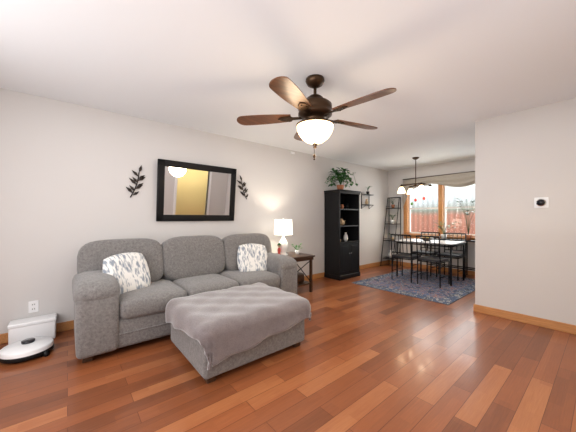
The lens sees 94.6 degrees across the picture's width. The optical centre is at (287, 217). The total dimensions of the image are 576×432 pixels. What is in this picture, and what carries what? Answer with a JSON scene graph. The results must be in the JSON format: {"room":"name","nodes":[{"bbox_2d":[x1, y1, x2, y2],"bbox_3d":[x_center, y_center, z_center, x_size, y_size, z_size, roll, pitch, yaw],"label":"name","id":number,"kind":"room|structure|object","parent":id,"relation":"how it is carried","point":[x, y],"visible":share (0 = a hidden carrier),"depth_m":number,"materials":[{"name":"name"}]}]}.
{"room":"living room","nodes":[
{"label":"living room","id":0,"kind":"room"},
{"bbox_2d":[0,88,387,333],"bbox_3d":[-0.411,-0.020,4.565,8.100,2.440,0.150,0,0,-40],"label":"wall","id":1,"kind":"structure","parent":0,"point":[66,171],"depth_m":3.09,"materials":[{"name":"grey paint"}]},
{"bbox_2d":[28,300,38,312],"bbox_3d":[-2.562,0.892,2.675,0.075,0.115,0.008,0,0,-40],"label":"electrical outlet plate","id":2,"kind":"object","parent":1,"relation":"attached to","point":[33,306],"visible":1,"depth_m":2.67,"materials":[{"name":"white plastic"}]},
{"bbox_2d":[126,165,144,197],"bbox_3d":[-1.859,-0.451,3.252,0.219,0.411,0.021,0,0,-40],"label":"art","id":3,"kind":"object","parent":1,"relation":"attached to","point":[134,180],"visible":1,"depth_m":3.25,"materials":[{"name":"grey metal"}]},
{"bbox_2d":[0,260,388,343],"bbox_3d":[-0.357,1.153,4.500,7.800,0.095,0.020,0,0,-40],"label":"baseboard","id":4,"kind":"structure","parent":1,"relation":"attached to","point":[68,325],"depth_m":2.86,"materials":[{"name":"brown wood"}]},
{"bbox_2d":[156,159,236,220],"bbox_3d":[-1.233,-0.351,3.708,1.100,0.787,0.114,0,0,-40],"label":"mirror","id":5,"kind":"object","parent":1,"relation":"attached to","point":[186,191],"visible":1,"depth_m":3.65,"materials":[{"name":"black mirror"}]},
{"bbox_2d":[237,176,247,198],"bbox_3d":[-0.715,-0.486,4.201,0.209,0.381,0.021,0,0,-40],"label":"art","id":6,"kind":"object","parent":1,"relation":"attached to","point":[241,188],"visible":1,"depth_m":4.19,"materials":[{"name":"grey metal"}]},
{"bbox_2d":[361,186,371,208],"bbox_3d":[1.894,-0.484,6.266,0.320,0.533,0.174,0,0,-40],"label":"shelf","id":7,"kind":"object","parent":1,"relation":"attached to","point":[367,194],"visible":1,"depth_m":6.23,"materials":[{"name":"black metal"}]},
{"bbox_2d":[0,264,575,431],"bbox_3d":[1.889,1.250,1.795,8.100,0.100,7.350,0,0,-40],"label":"floor","id":8,"kind":"structure","parent":0,"point":[360,358],"depth_m":1.96,"materials":[{"name":"brown wood"}]},
{"bbox_2d":[0,336,53,363],"bbox_3d":[-2.284,1.151,2.328,0.352,0.126,0.352,0,0,-40],"label":"robot vacuum","id":9,"kind":"object","parent":8,"relation":"on","point":[27,349],"visible":1,"depth_m":2.26,"materials":[{"name":"white plastic"}]},
{"bbox_2d":[7,313,56,344],"bbox_3d":[-2.470,1.094,2.576,0.340,0.212,0.240,0,0,-40],"label":"dock","id":10,"kind":"object","parent":8,"relation":"on","point":[30,327],"visible":0.69,"depth_m":2.55,"materials":[{"name":"white plastic"}]},
{"bbox_2d":[72,233,296,362],"bbox_3d":[-1.079,0.713,3.241,2.415,0.974,0.995,0,0,-40],"label":"sofa","id":11,"kind":"object","parent":8,"relation":"on","point":[125,291],"visible":0.94,"depth_m":2.71,"materials":[{"name":"grey fabric"}]},
{"bbox_2d":[165,282,310,383],"bbox_3d":[-0.454,0.970,2.470,1.113,0.460,0.899,0,0,-40],"label":"ottoman","id":12,"kind":"object","parent":8,"relation":"on","point":[214,334],"visible":1,"depth_m":2.15,"materials":[{"name":"grey fabric"}]},
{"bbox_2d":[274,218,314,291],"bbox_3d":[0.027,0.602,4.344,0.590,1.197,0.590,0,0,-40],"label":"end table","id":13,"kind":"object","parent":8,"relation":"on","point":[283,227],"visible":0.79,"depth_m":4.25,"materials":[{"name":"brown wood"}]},
{"bbox_2d":[274,218,292,255],"bbox_3d":[-0.075,0.301,4.317,0.300,0.597,0.300,0,0,-40],"label":"lamp","id":14,"kind":"object","parent":13,"relation":"on","point":[283,227],"depth_m":4.22,"materials":[{"name":"white ceramic"}]},
{"bbox_2d":[324,167,360,280],"bbox_3d":[1.117,0.083,5.378,0.771,2.233,0.520,0,0,-40],"label":"bookcase","id":15,"kind":"object","parent":8,"relation":"on","point":[342,240],"visible":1,"depth_m":5.32,"materials":[{"name":"black wood"}]},
{"bbox_2d":[324,167,358,191],"bbox_3d":[1.085,-0.793,5.351,0.689,0.481,0.520,0,0,-40],"label":"plant","id":16,"kind":"object","parent":15,"relation":"on","point":[341,176],"depth_m":5.35,"materials":[{"name":"green plant"}]},
{"bbox_2d":[380,197,400,265],"bbox_3d":[2.584,0.336,6.688,0.418,1.731,0.328,0,0,-40],"label":"ladder shelf","id":17,"kind":"object","parent":8,"relation":"on","point":[393,240],"visible":0.85,"depth_m":6.69,"materials":[{"name":"black metal"}]},
{"bbox_2d":[352,269,474,304],"bbox_3d":[2.485,1.195,4.936,2.070,0.010,1.620,0,0,-40],"label":"rug","id":18,"kind":"object","parent":8,"relation":"on","point":[446,293],"visible":0.83,"depth_m":4.68,"materials":[{"name":"grey carpet"}]},
{"bbox_2d":[390,234,421,282],"bbox_3d":[2.288,0.748,5.149,0.464,0.883,0.400,0,0,-40],"label":"dining chair","id":19,"kind":"object","parent":18,"relation":"on","point":[407,256],"visible":0.92,"depth_m":5.07,"materials":[{"name":"black metal"}]},
{"bbox_2d":[412,232,439,275],"bbox_3d":[2.966,0.748,5.712,0.464,0.883,0.400,0,0,-40],"label":"dining chair","id":20,"kind":"object","parent":18,"relation":"on","point":[427,252],"visible":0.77,"depth_m":5.68,"materials":[{"name":"black metal"}]},
{"bbox_2d":[395,235,465,285],"bbox_3d":[2.791,0.767,5.248,0.712,0.844,1.062,0,0,-40],"label":"dining table","id":21,"kind":"object","parent":18,"relation":"on","point":[450,244],"visible":0.67,"depth_m":5.06,"materials":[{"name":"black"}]},
{"bbox_2d":[416,235,449,287],"bbox_3d":[2.601,0.748,4.772,0.464,0.883,0.400,0,0,-40],"label":"dining chair","id":22,"kind":"object","parent":18,"relation":"on","point":[433,259],"visible":1,"depth_m":4.68,"materials":[{"name":"black metal"}]},
{"bbox_2d":[436,233,465,280],"bbox_3d":[3.280,0.748,5.335,0.464,0.883,0.400,0,0,-40],"label":"dining chair","id":23,"kind":"object","parent":18,"relation":"on","point":[447,255],"visible":0.83,"depth_m":5.31,"materials":[{"name":"black metal"}]},
{"bbox_2d":[426,198,474,274],"bbox_3d":[3.555,0.393,5.388,0.477,1.614,1.450,0,0,-40],"label":"console table","id":24,"kind":"object","parent":8,"relation":"on","point":[468,237],"visible":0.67,"depth_m":5.52,"materials":[{"name":"black"}]},
{"bbox_2d":[0,0,575,170],"bbox_3d":[1.889,-1.290,1.795,8.100,0.100,7.350,0,0,-40],"label":"ceiling","id":25,"kind":"structure","parent":0,"point":[451,71],"depth_m":2.12,"materials":[{"name":"white paint"}]},
{"bbox_2d":[237,74,396,159],"bbox_3d":[0.284,-0.868,2.349,1.381,0.744,1.356,0,0,-40],"label":"ceiling fan","id":26,"kind":"object","parent":25,"relation":"hanging from","point":[314,125],"visible":1,"depth_m":2.25,"materials":[{"name":"brown wood"}]},
{"bbox_2d":[398,157,433,204],"bbox_3d":[2.622,-0.753,5.452,0.554,0.974,0.556,0,0,-40],"label":"pendant chandelier","id":27,"kind":"object","parent":25,"relation":"hanging from","point":[421,188],"visible":1,"depth_m":5.41,"materials":[{"name":"white glass"}]},
{"bbox_2d":[388,158,474,270],"bbox_3d":[4.995,-0.020,4.277,0.150,2.440,7.200,0,0,-40],"label":"wall","id":28,"kind":"structure","parent":0,"point":[396,178],"depth_m":6.43,"materials":[{"name":"grey paint"}]},
{"bbox_2d":[389,260,474,275],"bbox_3d":[4.877,1.153,4.289,0.016,0.095,6.970,0,0,-40],"label":"baseboard","id":29,"kind":"structure","parent":28,"relation":"attached to","point":[472,273],"depth_m":6.13,"materials":[{"name":"brown wood"}]},
{"bbox_2d":[403,184,474,241],"bbox_3d":[3.735,-0.217,5.739,0.220,1.435,2.530,0,0,-40],"label":"window","id":30,"kind":"structure","parent":28,"relation":"in","point":[441,207],"depth_m":6.03,"materials":[{"name":"brown wood"}]},
{"bbox_2d":[402,171,474,206],"bbox_3d":[3.674,-0.606,5.672,0.053,0.733,2.520,0,0,-40],"label":"valance curtain","id":31,"kind":"object","parent":30,"relation":"attached to","point":[462,179],"visible":0.48,"depth_m":5.87,"materials":[{"name":"fabric"}]},
{"bbox_2d":[475,98,575,324],"bbox_3d":[3.917,-0.020,1.685,0.120,2.440,4.590,0,0,-40],"label":"wall","id":32,"kind":"structure","parent":0,"point":[525,256],"depth_m":3.02,"materials":[{"name":"grey paint"}]},
{"bbox_2d":[473,303,575,334],"bbox_3d":[3.795,1.153,1.725,0.024,0.095,4.406,0,0,-40],"label":"baseboard","id":33,"kind":"structure","parent":32,"relation":"attached to","point":[500,313],"depth_m":3.01,"materials":[{"name":"brown wood"}]},
{"bbox_2d":[534,197,548,207],"bbox_3d":[2.787,-0.170,2.925,0.034,0.116,0.116,0,0,-40],"label":"thermostat","id":34,"kind":"object","parent":32,"relation":"attached to","point":[541,202],"visible":1,"depth_m":2.92,"materials":[{"name":"white plastic"}]},
{"label":"outside","id":35,"kind":"structure","parent":0,"visible":0},
{"bbox_2d":[411,184,474,233],"bbox_3d":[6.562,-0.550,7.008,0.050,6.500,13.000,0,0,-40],"label":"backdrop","id":36,"kind":"structure","parent":35,"point":[460,194],"depth_m":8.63,"materials":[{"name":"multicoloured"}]}
]}

